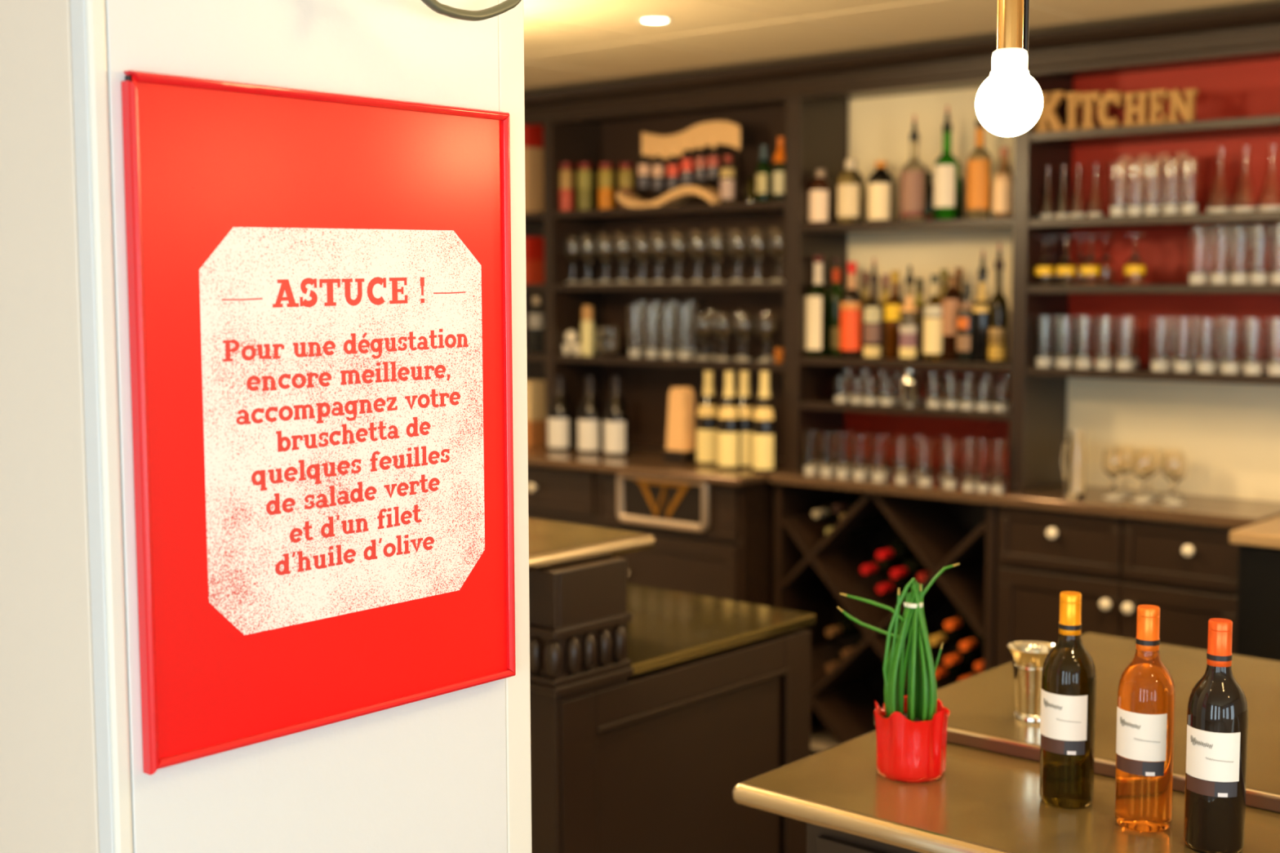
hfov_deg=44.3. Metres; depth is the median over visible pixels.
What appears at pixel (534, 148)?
carton
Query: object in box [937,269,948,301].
bottle
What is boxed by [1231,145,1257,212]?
carafe
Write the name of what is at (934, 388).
tumbler
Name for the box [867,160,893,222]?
bottle
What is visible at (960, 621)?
wine bottle
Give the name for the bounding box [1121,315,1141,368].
beer glass
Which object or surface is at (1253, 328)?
beer glass
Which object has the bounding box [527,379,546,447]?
paper bag
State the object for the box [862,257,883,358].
bottle
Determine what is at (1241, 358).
beer glass
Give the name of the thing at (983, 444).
tumbler
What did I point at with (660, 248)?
wine glass
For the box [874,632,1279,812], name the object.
countertop
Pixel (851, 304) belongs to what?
bottle
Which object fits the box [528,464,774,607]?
base cabinet
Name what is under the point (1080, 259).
wine glass
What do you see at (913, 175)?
bottle
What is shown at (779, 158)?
bottle
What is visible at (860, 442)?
beer glass
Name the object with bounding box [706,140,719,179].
bottle
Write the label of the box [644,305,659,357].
beer glass
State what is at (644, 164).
bottle
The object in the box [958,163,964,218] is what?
bottle
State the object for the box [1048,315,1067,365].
beer glass
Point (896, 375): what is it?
tumbler
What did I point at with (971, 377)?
tumbler
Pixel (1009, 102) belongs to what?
pendant lamp
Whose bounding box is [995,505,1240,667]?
base cabinet
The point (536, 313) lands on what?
bottle
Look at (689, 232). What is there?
wine glass
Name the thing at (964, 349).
bottle
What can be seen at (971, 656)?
wine bottle
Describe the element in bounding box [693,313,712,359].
wine glass
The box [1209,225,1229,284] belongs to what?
beer glass
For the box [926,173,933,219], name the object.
bottle
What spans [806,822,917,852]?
base cabinet
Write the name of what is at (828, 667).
wine bottle
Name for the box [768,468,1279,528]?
countertop
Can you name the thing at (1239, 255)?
beer glass
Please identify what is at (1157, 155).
beer glass
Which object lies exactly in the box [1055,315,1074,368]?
beer glass
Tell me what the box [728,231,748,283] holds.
wine glass
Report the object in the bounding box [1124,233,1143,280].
wine glass
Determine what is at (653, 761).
base cabinet
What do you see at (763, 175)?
bottle
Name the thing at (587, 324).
bottle
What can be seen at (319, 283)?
framed poster
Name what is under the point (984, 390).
tumbler
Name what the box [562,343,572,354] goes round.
espresso cup
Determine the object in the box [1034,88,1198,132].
word sign
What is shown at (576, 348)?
espresso cup
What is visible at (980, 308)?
bottle
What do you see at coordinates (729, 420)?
bottle
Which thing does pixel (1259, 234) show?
beer glass
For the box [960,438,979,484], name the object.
glass
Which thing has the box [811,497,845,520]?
wine bottle
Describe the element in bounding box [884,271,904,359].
bottle
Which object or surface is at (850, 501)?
wine bottle
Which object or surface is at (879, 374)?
tumbler
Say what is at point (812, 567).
wine rack
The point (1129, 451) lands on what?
wine glass
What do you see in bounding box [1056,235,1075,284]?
wine glass
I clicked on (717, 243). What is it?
wine glass
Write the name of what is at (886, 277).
bottle
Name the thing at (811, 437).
beer glass
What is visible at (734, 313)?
wine glass
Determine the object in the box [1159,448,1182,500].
wine glass
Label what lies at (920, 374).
tumbler
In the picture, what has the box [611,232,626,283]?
wine glass
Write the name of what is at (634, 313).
beer glass
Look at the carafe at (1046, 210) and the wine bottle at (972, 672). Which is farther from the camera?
the wine bottle at (972, 672)
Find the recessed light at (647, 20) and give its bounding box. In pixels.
[637,17,671,23]
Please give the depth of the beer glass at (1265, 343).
4.56 m
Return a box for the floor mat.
[810,747,822,755]
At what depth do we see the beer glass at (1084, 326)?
4.83 m
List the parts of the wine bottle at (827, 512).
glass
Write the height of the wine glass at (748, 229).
0.200 m
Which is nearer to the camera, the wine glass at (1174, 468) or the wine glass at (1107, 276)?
the wine glass at (1174, 468)
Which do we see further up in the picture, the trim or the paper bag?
the trim
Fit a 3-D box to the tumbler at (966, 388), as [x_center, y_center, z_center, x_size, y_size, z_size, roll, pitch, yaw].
[1.067,-0.101,5.126,0.055,0.088,0.054,4,7,41]
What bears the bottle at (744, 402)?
on the countertop at (640, 461)
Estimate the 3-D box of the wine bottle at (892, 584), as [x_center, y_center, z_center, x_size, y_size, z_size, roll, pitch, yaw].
[0.905,0.537,5.401,0.073,0.073,0.296,4,7,41]
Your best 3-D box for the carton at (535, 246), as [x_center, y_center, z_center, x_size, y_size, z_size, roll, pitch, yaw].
[-0.462,-0.678,6.423,0.103,0.190,0.101,4,7,41]
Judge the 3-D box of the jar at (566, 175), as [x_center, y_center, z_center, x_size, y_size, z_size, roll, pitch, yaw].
[-0.296,-0.953,6.271,0.063,0.192,0.063,4,7,41]
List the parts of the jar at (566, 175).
lid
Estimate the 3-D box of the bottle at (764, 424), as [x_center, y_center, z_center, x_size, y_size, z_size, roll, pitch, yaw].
[0.440,-0.019,5.545,0.086,0.354,0.086,4,7,41]
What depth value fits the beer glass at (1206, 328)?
4.57 m
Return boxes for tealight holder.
[774,347,783,362]
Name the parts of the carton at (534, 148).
lid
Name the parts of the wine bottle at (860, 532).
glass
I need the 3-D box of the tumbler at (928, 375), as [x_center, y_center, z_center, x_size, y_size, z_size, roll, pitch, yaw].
[0.988,-0.128,5.306,0.056,0.110,0.055,4,7,41]
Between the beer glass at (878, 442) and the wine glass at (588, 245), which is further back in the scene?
the wine glass at (588, 245)
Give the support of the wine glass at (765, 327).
on the shelf unit at (646, 383)
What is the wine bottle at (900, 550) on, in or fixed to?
in the wine rack at (812, 567)
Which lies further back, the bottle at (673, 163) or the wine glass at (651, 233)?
the wine glass at (651, 233)
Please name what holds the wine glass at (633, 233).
on the shelf unit at (646, 383)
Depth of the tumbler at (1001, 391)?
5.03 m
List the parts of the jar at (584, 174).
lid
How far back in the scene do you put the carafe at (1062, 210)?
4.87 m
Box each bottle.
[528,296,544,354]
[547,376,573,450]
[577,376,603,453]
[604,376,629,456]
[637,146,650,189]
[652,146,664,191]
[666,146,679,191]
[680,140,693,186]
[694,140,706,182]
[696,370,719,465]
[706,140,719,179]
[716,370,741,469]
[720,155,736,203]
[737,370,755,468]
[745,176,756,202]
[752,370,777,472]
[755,145,771,201]
[773,135,784,200]
[805,255,831,356]
[808,168,832,223]
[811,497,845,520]
[824,653,843,672]
[825,524,883,537]
[825,616,862,637]
[828,258,845,356]
[831,492,866,513]
[836,159,863,222]
[839,512,888,524]
[840,262,863,358]
[840,636,879,658]
[860,557,906,576]
[861,271,870,345]
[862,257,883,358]
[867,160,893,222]
[876,538,917,561]
[876,576,921,595]
[878,274,889,356]
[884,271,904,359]
[890,556,928,579]
[899,115,927,221]
[899,265,919,359]
[913,278,925,357]
[916,569,930,582]
[923,274,942,360]
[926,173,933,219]
[928,626,975,645]
[933,105,959,219]
[934,661,975,679]
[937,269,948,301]
[941,275,964,360]
[943,610,974,631]
[943,645,983,666]
[955,267,964,295]
[955,282,973,361]
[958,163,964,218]
[958,666,983,681]
[959,631,984,651]
[966,120,991,218]
[972,249,989,362]
[973,660,983,671]
[987,242,1008,362]
[992,147,1013,217]
[1039,591,1096,808]
[1114,604,1175,832]
[1183,617,1248,852]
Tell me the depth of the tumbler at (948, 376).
5.24 m
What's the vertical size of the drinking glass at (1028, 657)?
0.117 m
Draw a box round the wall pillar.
[0,0,531,852]
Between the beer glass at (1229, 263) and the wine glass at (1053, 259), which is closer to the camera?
the beer glass at (1229, 263)
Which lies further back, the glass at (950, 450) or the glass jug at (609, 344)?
the glass jug at (609, 344)
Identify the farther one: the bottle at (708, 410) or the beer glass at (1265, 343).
the bottle at (708, 410)
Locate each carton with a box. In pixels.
[524,124,543,212]
[525,236,544,284]
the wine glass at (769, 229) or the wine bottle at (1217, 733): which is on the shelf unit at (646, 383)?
the wine glass at (769, 229)
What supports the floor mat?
on the floor
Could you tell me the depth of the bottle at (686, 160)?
5.81 m
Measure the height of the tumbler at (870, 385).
0.088 m
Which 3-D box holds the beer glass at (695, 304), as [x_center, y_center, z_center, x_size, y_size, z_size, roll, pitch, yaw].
[0.194,-0.369,5.986,0.060,0.215,0.059,4,7,41]
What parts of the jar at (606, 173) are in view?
lid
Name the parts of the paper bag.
lid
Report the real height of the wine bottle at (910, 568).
0.073 m
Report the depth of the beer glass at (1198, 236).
4.57 m
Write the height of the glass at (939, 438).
0.150 m
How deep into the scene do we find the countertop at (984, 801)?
2.22 m
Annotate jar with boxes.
[560,162,573,210]
[577,162,592,209]
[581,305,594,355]
[598,162,613,208]
[618,162,634,208]
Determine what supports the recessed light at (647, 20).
in the ceiling
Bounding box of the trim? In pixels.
[524,4,1279,123]
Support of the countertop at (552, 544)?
on the base cabinet at (653, 761)
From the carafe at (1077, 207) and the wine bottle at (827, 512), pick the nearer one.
the carafe at (1077, 207)
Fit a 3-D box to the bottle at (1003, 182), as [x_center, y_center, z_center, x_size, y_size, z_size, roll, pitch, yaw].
[1.161,-0.776,5.016,0.067,0.223,0.067,4,7,41]
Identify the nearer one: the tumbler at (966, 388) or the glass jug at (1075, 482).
the glass jug at (1075, 482)
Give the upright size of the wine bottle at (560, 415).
0.294 m
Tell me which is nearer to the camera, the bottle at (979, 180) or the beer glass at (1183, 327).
the beer glass at (1183, 327)
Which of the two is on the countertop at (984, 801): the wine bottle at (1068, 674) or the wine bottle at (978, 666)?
the wine bottle at (1068, 674)
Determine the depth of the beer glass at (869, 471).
5.38 m
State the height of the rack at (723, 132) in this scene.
0.314 m
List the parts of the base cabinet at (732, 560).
knob, drawer, drawer, door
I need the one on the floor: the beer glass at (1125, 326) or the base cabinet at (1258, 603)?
the base cabinet at (1258, 603)
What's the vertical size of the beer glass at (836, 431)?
0.150 m
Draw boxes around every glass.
[564,236,580,284]
[577,233,592,284]
[579,235,596,283]
[594,232,608,283]
[596,235,614,283]
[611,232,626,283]
[615,235,633,283]
[626,305,642,357]
[630,231,645,283]
[633,234,651,283]
[634,301,648,356]
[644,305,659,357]
[648,231,664,283]
[649,301,664,356]
[650,234,669,283]
[659,305,675,358]
[666,301,681,357]
[667,230,683,283]
[669,233,688,283]
[676,305,693,359]
[683,301,698,358]
[687,229,703,283]
[689,232,707,283]
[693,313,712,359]
[704,310,720,358]
[706,229,723,283]
[707,231,726,283]
[713,313,733,360]
[725,228,742,283]
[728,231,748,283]
[731,311,748,359]
[734,314,754,360]
[746,227,763,283]
[748,231,768,283]
[755,314,775,361]
[760,311,779,360]
[766,226,782,283]
[768,230,784,282]
[802,430,818,475]
[808,428,824,471]
[818,431,835,476]
[826,429,841,473]
[835,432,851,478]
[842,430,857,475]
[852,434,868,479]
[859,431,875,476]
[871,435,887,481]
[876,432,893,478]
[891,436,913,483]
[893,434,909,478]
[909,434,929,479]
[915,438,937,485]
[935,435,955,482]
[939,440,962,488]
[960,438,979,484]
[990,440,1008,487]
[1006,640,1055,722]
[1035,236,1054,284]
[1035,315,1054,367]
[1046,235,1062,284]
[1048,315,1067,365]
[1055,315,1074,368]
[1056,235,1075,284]
[1072,235,1085,284]
[1073,315,1090,366]
[1074,315,1094,368]
[1080,235,1100,284]
[1094,316,1115,369]
[1097,234,1115,284]
[1097,315,1116,367]
[1102,448,1126,499]
[1109,160,1127,216]
[1115,316,1135,369]
[1115,445,1135,496]
[1116,155,1134,215]
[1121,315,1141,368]
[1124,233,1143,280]
[1124,234,1145,284]
[1126,160,1144,215]
[1130,450,1155,502]
[1134,153,1153,215]
[1137,447,1160,497]
[1143,159,1162,215]
[1150,316,1171,371]
[1153,152,1172,214]
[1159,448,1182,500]
[1161,453,1186,505]
[1162,157,1181,214]
[1168,316,1181,369]
[1173,151,1191,213]
[1173,317,1194,372]
[1180,156,1200,213]
[1185,316,1205,370]
[1187,226,1209,284]
[1195,317,1217,373]
[1206,226,1210,284]
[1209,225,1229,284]
[1211,316,1232,371]
[1219,317,1242,373]
[1227,262,1230,284]
[1229,225,1249,284]
[1238,317,1246,372]
[1242,317,1265,374]
[1247,257,1249,284]
[1248,224,1270,284]
[1262,317,1279,373]
[1266,318,1279,375]
[1267,253,1271,284]
[1270,223,1279,284]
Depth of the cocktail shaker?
5.25 m
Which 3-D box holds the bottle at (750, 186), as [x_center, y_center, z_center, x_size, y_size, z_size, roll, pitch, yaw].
[0.403,-0.853,5.668,0.047,0.094,0.047,4,7,41]
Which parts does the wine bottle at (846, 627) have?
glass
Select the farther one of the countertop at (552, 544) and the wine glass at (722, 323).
the wine glass at (722, 323)
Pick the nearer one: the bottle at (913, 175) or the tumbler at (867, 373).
the bottle at (913, 175)
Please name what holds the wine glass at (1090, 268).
on the shelf unit at (1237, 104)
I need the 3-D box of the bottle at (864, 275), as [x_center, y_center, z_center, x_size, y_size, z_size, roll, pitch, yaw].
[0.793,-0.397,5.548,0.065,0.295,0.065,4,7,41]
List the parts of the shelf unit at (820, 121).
panel, rail, shelf, shelf, shelf, panel, panel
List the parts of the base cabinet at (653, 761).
panel, molding, panel, panel molding, panel molding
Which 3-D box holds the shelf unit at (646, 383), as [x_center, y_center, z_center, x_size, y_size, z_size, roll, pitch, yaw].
[0.181,-0.550,5.990,1.184,1.334,0.299,4,7,41]
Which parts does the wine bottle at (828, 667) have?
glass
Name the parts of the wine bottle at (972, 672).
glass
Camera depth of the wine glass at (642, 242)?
5.98 m
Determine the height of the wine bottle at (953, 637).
0.073 m
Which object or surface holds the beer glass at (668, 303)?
on the shelf unit at (646, 383)
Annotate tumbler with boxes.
[833,376,849,402]
[840,368,857,400]
[849,377,866,403]
[857,368,873,377]
[862,377,879,404]
[874,369,889,402]
[879,377,895,404]
[889,370,905,403]
[913,371,923,404]
[924,372,941,404]
[926,380,942,408]
[942,372,959,406]
[943,381,960,408]
[959,381,976,409]
[960,373,977,407]
[962,437,976,490]
[975,382,992,410]
[977,438,991,491]
[978,373,995,408]
[991,439,1004,493]
[992,382,1009,411]
[997,374,1009,409]
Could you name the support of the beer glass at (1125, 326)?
on the shelf unit at (1237, 104)
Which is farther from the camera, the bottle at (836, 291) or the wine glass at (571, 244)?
the wine glass at (571, 244)
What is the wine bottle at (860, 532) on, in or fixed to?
in the wine rack at (812, 567)
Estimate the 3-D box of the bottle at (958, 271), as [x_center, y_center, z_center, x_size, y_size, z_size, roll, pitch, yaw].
[1.073,-0.382,5.303,0.062,0.307,0.063,4,7,41]
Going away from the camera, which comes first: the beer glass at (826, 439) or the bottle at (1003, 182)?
the bottle at (1003, 182)
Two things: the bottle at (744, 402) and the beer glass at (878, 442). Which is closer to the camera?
the beer glass at (878, 442)
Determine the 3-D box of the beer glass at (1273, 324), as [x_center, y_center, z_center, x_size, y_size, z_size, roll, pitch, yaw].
[1.811,-0.227,4.464,0.061,0.160,0.060,4,7,41]
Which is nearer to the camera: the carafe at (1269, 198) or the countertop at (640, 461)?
the carafe at (1269, 198)
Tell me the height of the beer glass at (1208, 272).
0.168 m
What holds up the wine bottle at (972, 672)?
in the wine rack at (812, 567)
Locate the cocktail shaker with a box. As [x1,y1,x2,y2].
[900,368,918,406]
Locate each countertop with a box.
[528,444,784,486]
[528,517,656,572]
[626,583,815,676]
[732,729,1279,852]
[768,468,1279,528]
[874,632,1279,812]
[1229,515,1279,548]
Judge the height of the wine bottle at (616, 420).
0.305 m
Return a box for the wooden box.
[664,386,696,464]
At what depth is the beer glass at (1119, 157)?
4.81 m
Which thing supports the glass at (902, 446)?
on the countertop at (1200, 510)
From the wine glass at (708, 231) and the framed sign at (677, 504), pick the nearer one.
the framed sign at (677, 504)
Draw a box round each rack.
[616,120,740,207]
[773,483,998,743]
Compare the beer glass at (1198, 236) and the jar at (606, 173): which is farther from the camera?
the jar at (606, 173)
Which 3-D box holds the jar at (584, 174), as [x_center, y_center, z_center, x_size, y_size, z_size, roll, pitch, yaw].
[-0.217,-0.945,6.203,0.062,0.186,0.062,4,7,41]
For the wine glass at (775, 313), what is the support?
on the shelf unit at (646, 383)
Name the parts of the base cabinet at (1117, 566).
knob, door, drawer, knob, knob, door, drawer, knob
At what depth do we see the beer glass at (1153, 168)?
4.66 m
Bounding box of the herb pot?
[837,563,959,782]
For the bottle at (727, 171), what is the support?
on the shelf unit at (646, 383)
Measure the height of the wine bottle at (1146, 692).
0.301 m
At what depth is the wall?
5.13 m
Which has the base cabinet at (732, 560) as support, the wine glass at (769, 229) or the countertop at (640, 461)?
the countertop at (640, 461)
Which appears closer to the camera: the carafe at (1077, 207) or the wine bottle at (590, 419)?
the carafe at (1077, 207)
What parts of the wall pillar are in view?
panel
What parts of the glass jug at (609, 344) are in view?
handle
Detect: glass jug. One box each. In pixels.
[595,326,621,356]
[1060,430,1086,498]
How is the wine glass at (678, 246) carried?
on the shelf unit at (646, 383)
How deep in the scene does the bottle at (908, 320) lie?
5.24 m
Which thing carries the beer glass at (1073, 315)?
on the shelf unit at (1237, 104)
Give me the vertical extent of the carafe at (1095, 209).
0.165 m
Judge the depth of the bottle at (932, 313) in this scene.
5.19 m
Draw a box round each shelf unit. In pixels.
[524,118,550,448]
[547,93,792,471]
[791,73,1022,491]
[1015,44,1279,492]
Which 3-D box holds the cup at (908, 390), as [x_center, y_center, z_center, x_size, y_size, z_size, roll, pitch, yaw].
[0.903,-0.108,5.278,0.062,0.078,0.062,4,7,41]
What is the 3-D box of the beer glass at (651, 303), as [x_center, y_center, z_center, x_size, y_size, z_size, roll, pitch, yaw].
[0.066,-0.378,6.090,0.060,0.215,0.059,4,7,41]
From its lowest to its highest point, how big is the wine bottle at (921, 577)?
0.073 m
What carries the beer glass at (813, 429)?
on the countertop at (1200, 510)
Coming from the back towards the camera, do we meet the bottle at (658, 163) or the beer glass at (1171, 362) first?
the bottle at (658, 163)
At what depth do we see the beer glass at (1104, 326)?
4.78 m
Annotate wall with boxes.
[629,87,1279,502]
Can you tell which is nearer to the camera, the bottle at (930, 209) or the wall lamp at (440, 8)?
the wall lamp at (440, 8)
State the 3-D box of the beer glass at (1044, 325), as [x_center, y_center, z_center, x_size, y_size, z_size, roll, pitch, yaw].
[1.269,-0.267,4.936,0.061,0.160,0.060,4,7,41]
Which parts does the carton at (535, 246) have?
lid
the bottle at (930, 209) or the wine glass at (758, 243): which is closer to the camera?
the bottle at (930, 209)
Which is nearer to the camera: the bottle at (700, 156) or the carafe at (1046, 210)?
the carafe at (1046, 210)
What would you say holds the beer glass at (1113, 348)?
on the shelf unit at (1237, 104)
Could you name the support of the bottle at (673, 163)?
in the rack at (723, 132)
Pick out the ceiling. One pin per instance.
(568, 43)
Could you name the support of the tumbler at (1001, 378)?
on the shelf unit at (820, 121)
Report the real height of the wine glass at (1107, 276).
0.155 m
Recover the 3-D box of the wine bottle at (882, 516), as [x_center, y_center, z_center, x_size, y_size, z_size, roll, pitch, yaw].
[0.791,0.302,5.480,0.073,0.073,0.296,4,7,41]
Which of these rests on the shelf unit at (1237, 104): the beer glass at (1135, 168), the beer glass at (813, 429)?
the beer glass at (1135, 168)
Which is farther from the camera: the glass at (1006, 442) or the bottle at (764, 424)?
the bottle at (764, 424)
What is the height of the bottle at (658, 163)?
0.164 m
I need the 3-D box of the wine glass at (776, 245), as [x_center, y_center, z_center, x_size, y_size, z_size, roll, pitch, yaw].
[0.494,-0.604,5.591,0.070,0.185,0.069,4,7,41]
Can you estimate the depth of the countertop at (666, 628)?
3.43 m
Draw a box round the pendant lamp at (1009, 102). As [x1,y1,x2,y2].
[974,0,1043,137]
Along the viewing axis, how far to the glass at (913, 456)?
5.28 m
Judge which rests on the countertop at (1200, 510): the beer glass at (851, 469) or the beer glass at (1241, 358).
the beer glass at (851, 469)
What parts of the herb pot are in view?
blade, blade, blade, blade, blade, blade, blade, blade, blade, blade, blade, blade, blade, blade, blade, pot, blade, blade, blade, blade, blade, blade, blade, blade, blade, blade, blade, blade, blade, blade, blade, blade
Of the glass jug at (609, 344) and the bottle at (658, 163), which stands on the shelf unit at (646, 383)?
the glass jug at (609, 344)
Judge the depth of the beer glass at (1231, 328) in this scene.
4.54 m
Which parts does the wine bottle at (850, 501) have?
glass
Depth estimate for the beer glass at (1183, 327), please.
4.62 m
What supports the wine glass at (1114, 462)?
on the countertop at (1200, 510)
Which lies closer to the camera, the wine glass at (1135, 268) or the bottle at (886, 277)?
the wine glass at (1135, 268)
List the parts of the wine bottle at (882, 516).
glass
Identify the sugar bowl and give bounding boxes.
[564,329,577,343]
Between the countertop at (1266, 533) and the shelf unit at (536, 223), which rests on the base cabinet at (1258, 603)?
the countertop at (1266, 533)
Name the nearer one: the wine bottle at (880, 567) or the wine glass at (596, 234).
the wine bottle at (880, 567)
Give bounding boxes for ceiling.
[523,0,1279,92]
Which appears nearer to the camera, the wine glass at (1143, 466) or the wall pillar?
the wall pillar
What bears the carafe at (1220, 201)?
on the shelf unit at (1237, 104)
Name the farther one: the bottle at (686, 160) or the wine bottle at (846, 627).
the bottle at (686, 160)
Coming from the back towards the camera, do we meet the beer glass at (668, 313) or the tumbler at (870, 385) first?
the beer glass at (668, 313)
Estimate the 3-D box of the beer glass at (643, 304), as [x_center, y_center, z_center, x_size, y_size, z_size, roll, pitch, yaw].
[0.006,-0.383,6.143,0.060,0.215,0.059,4,7,41]
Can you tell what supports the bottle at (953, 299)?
on the shelf unit at (820, 121)
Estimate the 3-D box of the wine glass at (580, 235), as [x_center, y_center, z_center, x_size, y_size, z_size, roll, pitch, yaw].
[-0.219,-0.675,6.327,0.070,0.200,0.069,4,7,41]
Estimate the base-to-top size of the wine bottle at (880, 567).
0.073 m
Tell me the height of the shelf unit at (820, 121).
1.334 m
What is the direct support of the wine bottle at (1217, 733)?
on the countertop at (984, 801)
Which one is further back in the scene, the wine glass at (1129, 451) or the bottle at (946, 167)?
the bottle at (946, 167)
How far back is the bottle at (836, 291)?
5.52 m
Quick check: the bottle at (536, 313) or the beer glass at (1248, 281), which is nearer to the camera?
the beer glass at (1248, 281)
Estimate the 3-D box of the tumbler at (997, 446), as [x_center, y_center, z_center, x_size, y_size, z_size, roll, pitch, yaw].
[1.131,0.125,4.970,0.043,0.165,0.043,4,7,41]
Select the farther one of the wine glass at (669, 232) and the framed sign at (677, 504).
the wine glass at (669, 232)
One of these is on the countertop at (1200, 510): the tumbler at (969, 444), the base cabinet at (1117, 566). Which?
the tumbler at (969, 444)
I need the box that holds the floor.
[810,725,839,750]
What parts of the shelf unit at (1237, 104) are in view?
panel, shelf, shelf, shelf, rail, shelf, panel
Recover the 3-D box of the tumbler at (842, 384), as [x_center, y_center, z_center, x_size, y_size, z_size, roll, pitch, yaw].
[0.699,-0.128,5.448,0.055,0.088,0.054,4,7,41]
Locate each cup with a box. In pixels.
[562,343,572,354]
[571,343,581,355]
[900,382,918,406]
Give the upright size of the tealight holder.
0.050 m
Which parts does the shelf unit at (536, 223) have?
rail, shelf, shelf, panel, shelf, panel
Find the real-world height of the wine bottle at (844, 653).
0.073 m
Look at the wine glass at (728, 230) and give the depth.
5.80 m
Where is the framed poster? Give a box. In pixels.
[121,70,515,775]
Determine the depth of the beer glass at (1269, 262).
4.54 m
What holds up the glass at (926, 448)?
on the countertop at (1200, 510)
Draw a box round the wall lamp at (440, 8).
[421,0,521,21]
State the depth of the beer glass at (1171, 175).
4.62 m
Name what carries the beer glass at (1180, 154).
on the shelf unit at (1237, 104)
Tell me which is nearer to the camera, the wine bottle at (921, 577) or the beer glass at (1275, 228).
the beer glass at (1275, 228)
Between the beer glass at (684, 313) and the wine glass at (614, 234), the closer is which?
the beer glass at (684, 313)
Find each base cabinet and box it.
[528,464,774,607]
[528,555,811,852]
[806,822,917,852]
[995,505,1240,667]
[1235,544,1279,661]
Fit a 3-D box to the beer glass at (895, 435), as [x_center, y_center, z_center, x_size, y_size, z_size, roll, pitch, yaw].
[0.885,0.103,5.313,0.055,0.150,0.054,4,7,41]
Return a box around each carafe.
[1039,165,1054,218]
[1054,164,1070,217]
[1070,164,1085,217]
[1087,163,1102,217]
[1206,146,1231,213]
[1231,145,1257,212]
[1257,143,1279,211]
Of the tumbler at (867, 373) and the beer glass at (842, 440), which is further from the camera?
the tumbler at (867, 373)
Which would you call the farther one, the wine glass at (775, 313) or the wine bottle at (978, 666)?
the wine glass at (775, 313)
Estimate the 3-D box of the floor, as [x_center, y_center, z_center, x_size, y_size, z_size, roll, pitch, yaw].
[-0.467,1.490,1.880,9.000,0.060,8.000,4,7,41]
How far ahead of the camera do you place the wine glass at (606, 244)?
6.11 m
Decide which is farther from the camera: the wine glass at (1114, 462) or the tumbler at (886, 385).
the tumbler at (886, 385)
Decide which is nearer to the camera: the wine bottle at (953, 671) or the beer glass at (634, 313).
the wine bottle at (953, 671)
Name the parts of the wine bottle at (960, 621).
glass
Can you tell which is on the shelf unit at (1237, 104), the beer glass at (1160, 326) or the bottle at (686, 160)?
the beer glass at (1160, 326)
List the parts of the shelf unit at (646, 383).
panel, rail, shelf, shelf, shelf, panel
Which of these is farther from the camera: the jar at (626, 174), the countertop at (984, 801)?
the jar at (626, 174)
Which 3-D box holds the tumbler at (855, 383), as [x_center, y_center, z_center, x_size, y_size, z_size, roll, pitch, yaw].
[0.749,-0.125,5.408,0.055,0.088,0.054,4,7,41]
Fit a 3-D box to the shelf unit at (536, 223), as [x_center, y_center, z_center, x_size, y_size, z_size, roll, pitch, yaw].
[-0.656,-0.613,6.718,1.036,1.334,0.299,4,7,41]
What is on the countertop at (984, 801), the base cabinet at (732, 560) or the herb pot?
the herb pot
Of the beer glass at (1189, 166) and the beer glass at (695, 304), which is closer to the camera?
the beer glass at (1189, 166)
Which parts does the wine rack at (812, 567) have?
panel, panel, panel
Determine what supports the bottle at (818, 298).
on the shelf unit at (820, 121)
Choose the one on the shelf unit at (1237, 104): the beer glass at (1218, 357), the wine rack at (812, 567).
the beer glass at (1218, 357)
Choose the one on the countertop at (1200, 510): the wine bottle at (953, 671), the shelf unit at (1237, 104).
the shelf unit at (1237, 104)
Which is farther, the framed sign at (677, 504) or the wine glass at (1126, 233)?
the framed sign at (677, 504)
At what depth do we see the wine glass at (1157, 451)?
4.83 m
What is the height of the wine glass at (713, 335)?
0.180 m
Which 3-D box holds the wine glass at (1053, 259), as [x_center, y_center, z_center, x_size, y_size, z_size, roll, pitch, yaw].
[1.313,-0.528,4.995,0.060,0.155,0.059,4,7,41]
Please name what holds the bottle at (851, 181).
on the shelf unit at (820, 121)
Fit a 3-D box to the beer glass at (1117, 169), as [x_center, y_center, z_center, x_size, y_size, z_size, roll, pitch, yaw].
[1.442,-0.716,4.745,0.055,0.165,0.054,4,7,41]
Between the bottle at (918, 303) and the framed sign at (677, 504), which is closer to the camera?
the bottle at (918, 303)
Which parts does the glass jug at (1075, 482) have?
handle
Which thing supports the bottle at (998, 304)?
on the shelf unit at (820, 121)
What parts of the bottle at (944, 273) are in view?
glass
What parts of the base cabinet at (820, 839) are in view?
panel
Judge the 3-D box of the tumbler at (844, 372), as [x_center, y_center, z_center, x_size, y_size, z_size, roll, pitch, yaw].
[0.734,-0.147,5.530,0.056,0.110,0.055,4,7,41]
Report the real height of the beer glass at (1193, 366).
0.160 m
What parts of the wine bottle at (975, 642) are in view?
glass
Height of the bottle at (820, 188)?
0.190 m
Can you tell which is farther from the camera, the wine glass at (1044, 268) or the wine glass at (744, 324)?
the wine glass at (744, 324)
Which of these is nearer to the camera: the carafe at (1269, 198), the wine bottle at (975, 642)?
the carafe at (1269, 198)
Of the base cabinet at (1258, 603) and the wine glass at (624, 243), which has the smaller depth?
the base cabinet at (1258, 603)
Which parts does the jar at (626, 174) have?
lid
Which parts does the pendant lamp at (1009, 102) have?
globe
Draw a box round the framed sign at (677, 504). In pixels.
[616,474,710,532]

